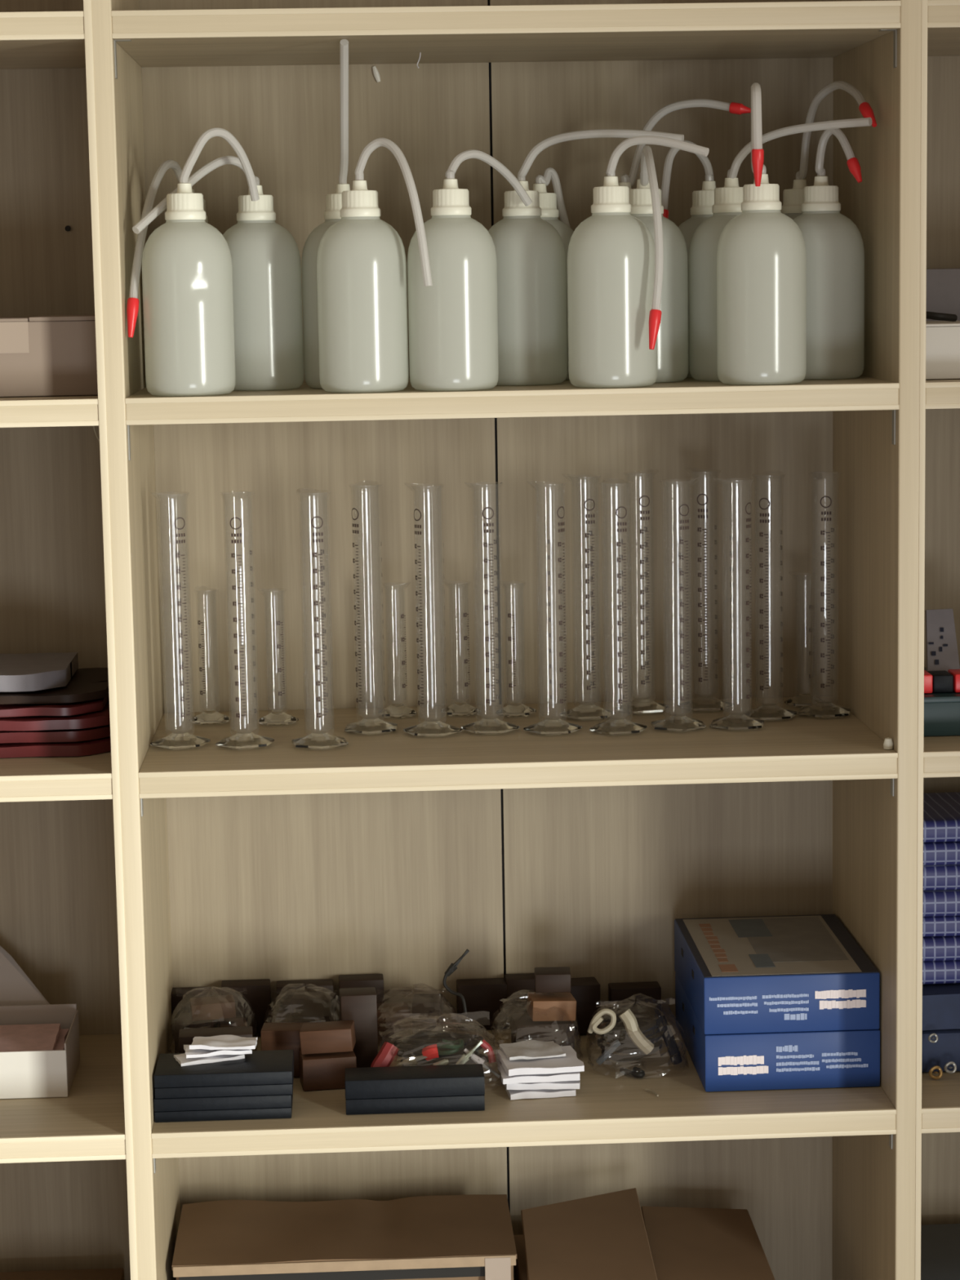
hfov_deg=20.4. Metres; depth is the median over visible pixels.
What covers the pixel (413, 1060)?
lead
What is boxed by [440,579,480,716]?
cylinder
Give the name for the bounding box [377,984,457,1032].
plastic bag
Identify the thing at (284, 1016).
wooden block
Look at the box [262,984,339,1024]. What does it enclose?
plastic bag
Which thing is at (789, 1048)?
print
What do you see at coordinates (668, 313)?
wash bottle
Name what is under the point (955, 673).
block
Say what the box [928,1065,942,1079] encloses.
metal ring
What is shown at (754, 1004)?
print
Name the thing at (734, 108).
wash bottle
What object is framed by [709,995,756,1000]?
print
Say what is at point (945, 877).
packet
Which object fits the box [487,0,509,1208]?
wall
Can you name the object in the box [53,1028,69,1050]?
leaflet
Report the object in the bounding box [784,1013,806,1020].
print
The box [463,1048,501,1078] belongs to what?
lead
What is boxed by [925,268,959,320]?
box
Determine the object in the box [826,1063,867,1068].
print
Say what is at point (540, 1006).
wooden block
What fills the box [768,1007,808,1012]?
print
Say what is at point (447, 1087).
case
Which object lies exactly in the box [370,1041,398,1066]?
lead
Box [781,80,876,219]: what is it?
wash bottle
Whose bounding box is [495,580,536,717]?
cylinder
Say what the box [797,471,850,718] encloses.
cylinder
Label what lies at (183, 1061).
leaflet
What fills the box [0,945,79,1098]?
box
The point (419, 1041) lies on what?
lead
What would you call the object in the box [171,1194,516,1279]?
cardboard box
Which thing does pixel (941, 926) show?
packet
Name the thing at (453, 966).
lead
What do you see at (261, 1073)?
case
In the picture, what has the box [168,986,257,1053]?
plastic bag
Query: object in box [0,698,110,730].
folder
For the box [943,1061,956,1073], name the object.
metal ring
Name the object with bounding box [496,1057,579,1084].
leaflet
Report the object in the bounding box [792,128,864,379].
wash bottle
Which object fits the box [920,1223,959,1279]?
box
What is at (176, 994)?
wooden block
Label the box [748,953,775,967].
picture
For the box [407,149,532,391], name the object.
wash bottle
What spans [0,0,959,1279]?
shelving unit
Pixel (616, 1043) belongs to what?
cable
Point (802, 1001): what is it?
print
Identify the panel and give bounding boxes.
[924,608,959,671]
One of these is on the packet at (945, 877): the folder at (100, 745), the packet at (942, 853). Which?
the packet at (942, 853)
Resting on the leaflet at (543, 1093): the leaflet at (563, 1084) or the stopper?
the leaflet at (563, 1084)
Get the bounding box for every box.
[0,314,97,396]
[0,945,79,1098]
[0,1267,124,1279]
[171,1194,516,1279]
[513,1187,775,1279]
[674,914,879,1034]
[675,973,879,1091]
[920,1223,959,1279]
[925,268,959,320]
[925,320,959,379]
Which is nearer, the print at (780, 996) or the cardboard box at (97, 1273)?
the print at (780, 996)
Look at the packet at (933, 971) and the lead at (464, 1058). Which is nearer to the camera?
the lead at (464, 1058)
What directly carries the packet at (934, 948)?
on the packet at (933, 971)
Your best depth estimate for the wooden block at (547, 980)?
2.53 m
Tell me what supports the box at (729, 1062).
on the shelving unit
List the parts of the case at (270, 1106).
case lid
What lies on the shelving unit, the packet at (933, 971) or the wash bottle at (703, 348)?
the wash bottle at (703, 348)
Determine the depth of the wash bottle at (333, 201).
2.35 m
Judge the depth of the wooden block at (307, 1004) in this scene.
2.56 m
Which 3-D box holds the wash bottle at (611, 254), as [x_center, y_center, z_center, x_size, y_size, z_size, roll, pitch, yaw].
[0.137,-0.326,2.297,0.123,0.212,0.077,0,8,6]
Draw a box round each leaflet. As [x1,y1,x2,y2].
[0,1023,60,1052]
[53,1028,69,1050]
[173,1053,244,1066]
[183,1044,252,1057]
[189,1035,257,1049]
[495,1045,584,1075]
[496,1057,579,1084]
[499,1040,565,1060]
[500,1074,575,1099]
[506,1080,580,1089]
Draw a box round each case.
[153,1092,293,1122]
[154,1049,293,1098]
[344,1063,484,1115]
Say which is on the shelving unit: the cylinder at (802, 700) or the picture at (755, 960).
the cylinder at (802, 700)
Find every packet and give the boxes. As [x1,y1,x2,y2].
[922,889,959,916]
[922,915,959,937]
[922,935,959,960]
[922,960,959,984]
[923,791,959,842]
[923,841,959,865]
[923,864,959,890]
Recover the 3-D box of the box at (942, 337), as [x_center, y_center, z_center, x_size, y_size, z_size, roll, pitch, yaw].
[0.485,-0.262,2.396,0.217,0.048,0.123,-1,8,-3]
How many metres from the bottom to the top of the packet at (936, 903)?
0.024 m
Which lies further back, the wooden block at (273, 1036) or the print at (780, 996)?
the wooden block at (273, 1036)
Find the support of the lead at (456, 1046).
in the plastic bag at (449, 1013)
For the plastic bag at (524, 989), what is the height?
0.062 m
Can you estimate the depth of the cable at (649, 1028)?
2.50 m
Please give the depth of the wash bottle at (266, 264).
2.34 m
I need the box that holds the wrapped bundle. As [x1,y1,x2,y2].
[0,652,78,692]
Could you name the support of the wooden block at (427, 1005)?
in the plastic bag at (427, 984)
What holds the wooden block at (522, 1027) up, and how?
in the plastic bag at (524, 989)
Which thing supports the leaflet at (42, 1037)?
on the leaflet at (60, 1045)
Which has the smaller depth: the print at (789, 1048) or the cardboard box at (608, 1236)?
the print at (789, 1048)
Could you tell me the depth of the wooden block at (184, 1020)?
2.55 m
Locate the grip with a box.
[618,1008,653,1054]
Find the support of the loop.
in the plastic bag at (635, 995)
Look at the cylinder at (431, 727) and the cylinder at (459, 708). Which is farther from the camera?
the cylinder at (459, 708)
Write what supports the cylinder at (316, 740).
on the shelving unit
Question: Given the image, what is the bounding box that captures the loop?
[587,1008,616,1034]
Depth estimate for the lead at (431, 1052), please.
2.45 m
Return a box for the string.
[93,426,99,442]
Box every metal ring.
[928,1032,937,1043]
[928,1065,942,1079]
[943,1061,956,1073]
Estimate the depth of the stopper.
2.34 m
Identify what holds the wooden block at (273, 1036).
on the shelving unit
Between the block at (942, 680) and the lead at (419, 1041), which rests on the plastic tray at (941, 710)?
the block at (942, 680)
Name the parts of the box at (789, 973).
lid panel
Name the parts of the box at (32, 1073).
panel, panel, panel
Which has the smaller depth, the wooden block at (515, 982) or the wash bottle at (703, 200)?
the wash bottle at (703, 200)
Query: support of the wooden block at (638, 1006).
on the shelving unit
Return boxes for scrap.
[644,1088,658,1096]
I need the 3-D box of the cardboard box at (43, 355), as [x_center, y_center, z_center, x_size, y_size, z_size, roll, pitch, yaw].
[-0.502,-0.258,2.414,0.335,0.068,0.229,-1,8,-3]
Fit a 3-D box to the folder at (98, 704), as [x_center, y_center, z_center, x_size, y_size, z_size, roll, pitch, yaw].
[-0.459,0.054,2.466,0.230,0.009,0.174,-1,8,-3]
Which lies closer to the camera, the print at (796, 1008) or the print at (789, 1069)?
the print at (796, 1008)
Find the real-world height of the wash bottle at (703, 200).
0.216 m
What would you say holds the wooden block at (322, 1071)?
on the shelving unit
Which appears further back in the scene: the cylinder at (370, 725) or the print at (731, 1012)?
the cylinder at (370, 725)
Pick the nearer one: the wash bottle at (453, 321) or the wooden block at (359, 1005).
the wash bottle at (453, 321)
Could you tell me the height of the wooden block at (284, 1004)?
0.050 m
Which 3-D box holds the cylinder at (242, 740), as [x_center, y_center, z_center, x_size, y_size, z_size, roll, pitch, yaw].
[-0.215,-0.019,2.403,0.053,0.232,0.054,-1,8,-3]
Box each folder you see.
[0,667,108,704]
[0,693,109,717]
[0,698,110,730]
[0,724,110,742]
[0,736,111,758]
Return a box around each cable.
[595,1039,621,1064]
[596,1015,662,1062]
[619,1066,644,1078]
[654,1015,682,1064]
[925,311,957,321]
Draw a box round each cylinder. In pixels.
[150,492,210,749]
[189,588,231,724]
[215,491,274,750]
[256,587,298,725]
[291,490,348,749]
[344,483,397,734]
[377,582,417,718]
[403,482,462,737]
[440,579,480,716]
[460,482,519,734]
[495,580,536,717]
[523,480,582,735]
[559,473,615,720]
[589,481,647,735]
[614,468,669,714]
[650,477,706,732]
[677,467,734,711]
[710,477,764,730]
[743,473,797,720]
[784,571,824,707]
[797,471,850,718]
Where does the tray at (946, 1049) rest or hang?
on the shelving unit
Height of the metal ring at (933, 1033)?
0.009 m
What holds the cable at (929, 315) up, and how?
on the box at (942, 337)
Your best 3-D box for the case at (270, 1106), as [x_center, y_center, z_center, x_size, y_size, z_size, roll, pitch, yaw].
[-0.230,0.412,2.406,0.122,0.022,0.068,-1,8,-3]
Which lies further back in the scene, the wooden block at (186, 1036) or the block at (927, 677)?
the wooden block at (186, 1036)
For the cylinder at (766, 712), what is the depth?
2.50 m
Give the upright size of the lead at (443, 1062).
0.015 m
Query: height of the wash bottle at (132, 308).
0.204 m
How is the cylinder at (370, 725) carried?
on the shelving unit
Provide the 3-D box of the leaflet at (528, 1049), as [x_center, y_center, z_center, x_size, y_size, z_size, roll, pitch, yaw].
[0.048,0.377,2.458,0.053,0.004,0.047,-3,8,-12]
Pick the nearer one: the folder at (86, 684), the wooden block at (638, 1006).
the folder at (86, 684)
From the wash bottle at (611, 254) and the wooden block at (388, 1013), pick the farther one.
the wooden block at (388, 1013)
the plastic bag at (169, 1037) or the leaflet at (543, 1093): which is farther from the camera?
the plastic bag at (169, 1037)
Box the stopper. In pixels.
[883,737,893,749]
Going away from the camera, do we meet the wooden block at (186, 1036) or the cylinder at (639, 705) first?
the wooden block at (186, 1036)
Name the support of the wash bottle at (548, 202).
on the shelving unit
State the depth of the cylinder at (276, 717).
2.52 m
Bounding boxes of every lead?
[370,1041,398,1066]
[393,1031,488,1066]
[394,1055,426,1066]
[422,1044,439,1061]
[432,1058,448,1065]
[436,1039,464,1055]
[443,948,469,1014]
[455,1040,483,1064]
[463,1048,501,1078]
[480,1039,496,1063]
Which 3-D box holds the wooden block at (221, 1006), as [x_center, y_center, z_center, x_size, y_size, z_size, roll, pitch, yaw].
[-0.257,0.354,2.565,0.042,0.017,0.028,-2,8,-9]
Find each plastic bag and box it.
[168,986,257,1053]
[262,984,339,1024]
[376,1013,499,1073]
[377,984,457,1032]
[490,989,582,1062]
[585,993,688,1072]
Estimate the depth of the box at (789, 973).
2.43 m
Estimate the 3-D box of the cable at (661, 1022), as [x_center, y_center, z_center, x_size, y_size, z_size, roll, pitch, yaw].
[0.176,0.374,2.500,0.026,0.046,0.011,1,8,15]
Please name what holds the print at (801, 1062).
attached to the box at (729, 1062)
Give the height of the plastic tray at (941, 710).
0.036 m
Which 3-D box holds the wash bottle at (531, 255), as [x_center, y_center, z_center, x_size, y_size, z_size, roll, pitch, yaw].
[0.083,-0.337,2.349,0.183,0.222,0.077,4,9,32]
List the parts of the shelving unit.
shelf, shelf, shelf, shelf, panel, panel, shelf, shelf, shelf, shelf, panel, panel, shelf, shelf, shelf, shelf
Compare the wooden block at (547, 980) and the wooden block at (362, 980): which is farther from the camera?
the wooden block at (362, 980)
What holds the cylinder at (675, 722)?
on the shelving unit
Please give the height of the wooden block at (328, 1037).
0.025 m
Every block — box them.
[170,986,211,1039]
[173,1012,217,1053]
[178,1026,253,1053]
[189,994,235,1021]
[218,1017,247,1027]
[221,978,271,1036]
[260,1022,312,1076]
[268,1011,315,1022]
[276,978,333,1022]
[290,991,336,1017]
[298,1049,356,1091]
[299,1020,355,1054]
[338,973,384,1003]
[339,986,377,1067]
[377,1001,410,1044]
[412,993,443,1034]
[456,977,507,1030]
[504,973,535,1028]
[511,1013,574,1049]
[526,991,576,1021]
[534,966,571,992]
[570,977,600,1035]
[608,981,661,1025]
[924,670,932,693]
[927,670,953,693]
[947,669,959,692]
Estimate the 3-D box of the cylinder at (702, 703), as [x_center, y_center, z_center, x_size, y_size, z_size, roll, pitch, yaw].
[0.216,-0.049,2.562,0.055,0.232,0.049,-1,8,-3]
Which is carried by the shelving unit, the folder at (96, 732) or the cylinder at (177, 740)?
the cylinder at (177, 740)
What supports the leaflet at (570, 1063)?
on the leaflet at (572, 1076)
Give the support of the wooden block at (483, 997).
on the shelving unit
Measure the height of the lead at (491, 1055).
0.022 m
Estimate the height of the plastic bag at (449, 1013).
0.059 m
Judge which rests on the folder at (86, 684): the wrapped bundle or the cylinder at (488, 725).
the wrapped bundle
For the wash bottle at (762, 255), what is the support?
on the shelving unit
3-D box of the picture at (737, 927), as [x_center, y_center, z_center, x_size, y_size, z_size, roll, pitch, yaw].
[0.263,0.280,2.592,0.033,0.001,0.070,-1,8,-3]
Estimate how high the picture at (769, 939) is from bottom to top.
0.001 m
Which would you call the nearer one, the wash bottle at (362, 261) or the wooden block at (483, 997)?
the wash bottle at (362, 261)
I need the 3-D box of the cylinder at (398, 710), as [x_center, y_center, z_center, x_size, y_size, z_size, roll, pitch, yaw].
[-0.080,0.008,2.558,0.037,0.130,0.039,-1,8,-3]
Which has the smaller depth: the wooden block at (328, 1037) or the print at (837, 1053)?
the print at (837, 1053)
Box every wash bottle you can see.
[126,160,208,337]
[132,155,303,390]
[142,128,259,395]
[301,39,350,388]
[316,137,432,392]
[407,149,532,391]
[488,128,684,385]
[533,167,573,380]
[567,135,709,387]
[618,98,751,189]
[629,145,688,382]
[661,140,715,377]
[688,117,871,381]
[716,82,806,384]
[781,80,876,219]
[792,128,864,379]
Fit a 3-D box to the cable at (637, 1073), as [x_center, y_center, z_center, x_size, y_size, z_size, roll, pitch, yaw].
[0.144,0.402,2.483,0.016,0.006,0.026,-6,9,-33]
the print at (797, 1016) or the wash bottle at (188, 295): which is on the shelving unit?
the wash bottle at (188, 295)
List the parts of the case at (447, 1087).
case lid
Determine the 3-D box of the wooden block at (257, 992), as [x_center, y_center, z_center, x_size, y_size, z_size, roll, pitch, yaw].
[-0.231,0.364,2.639,0.048,0.052,0.025,-1,8,-3]
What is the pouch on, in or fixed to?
on the tray at (946, 1049)
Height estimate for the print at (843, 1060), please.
0.004 m
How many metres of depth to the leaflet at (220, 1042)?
2.41 m
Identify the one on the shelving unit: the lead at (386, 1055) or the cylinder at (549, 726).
the cylinder at (549, 726)
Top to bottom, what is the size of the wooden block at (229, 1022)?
0.030 m
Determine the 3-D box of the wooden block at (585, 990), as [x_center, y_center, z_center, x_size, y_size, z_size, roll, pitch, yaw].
[0.099,0.361,2.629,0.034,0.050,0.030,-2,8,-8]
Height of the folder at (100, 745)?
0.011 m
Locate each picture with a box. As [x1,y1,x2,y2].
[728,919,772,937]
[746,916,848,962]
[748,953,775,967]
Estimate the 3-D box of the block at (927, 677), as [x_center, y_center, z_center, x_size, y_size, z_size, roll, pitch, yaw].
[0.396,0.038,2.426,0.026,0.017,0.032,-1,8,-3]
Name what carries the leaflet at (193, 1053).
on the leaflet at (183, 1061)
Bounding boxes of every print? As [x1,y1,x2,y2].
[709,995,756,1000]
[717,1002,757,1007]
[723,1010,757,1014]
[762,993,808,998]
[764,1000,808,1004]
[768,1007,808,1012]
[776,1044,797,1052]
[776,1053,813,1058]
[776,1061,818,1066]
[776,1066,819,1071]
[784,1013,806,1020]
[822,1052,857,1056]
[822,1057,861,1062]
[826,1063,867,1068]
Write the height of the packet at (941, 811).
0.021 m
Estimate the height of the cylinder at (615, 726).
0.232 m
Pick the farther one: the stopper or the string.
the stopper
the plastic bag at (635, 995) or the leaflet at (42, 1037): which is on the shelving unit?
the plastic bag at (635, 995)
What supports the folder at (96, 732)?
on the folder at (100, 745)
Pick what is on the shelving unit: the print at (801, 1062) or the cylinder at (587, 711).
the cylinder at (587, 711)
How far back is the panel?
2.48 m
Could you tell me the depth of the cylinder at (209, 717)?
2.54 m
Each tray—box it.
[921,1028,959,1072]
[924,667,959,736]
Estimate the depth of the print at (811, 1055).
2.43 m
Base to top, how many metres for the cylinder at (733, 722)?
0.232 m
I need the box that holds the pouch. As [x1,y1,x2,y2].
[922,982,959,1030]
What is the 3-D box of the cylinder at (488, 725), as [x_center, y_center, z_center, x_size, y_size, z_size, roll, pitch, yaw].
[0.007,-0.031,2.458,0.055,0.232,0.050,-1,8,-3]
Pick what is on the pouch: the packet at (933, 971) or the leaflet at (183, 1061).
the packet at (933, 971)

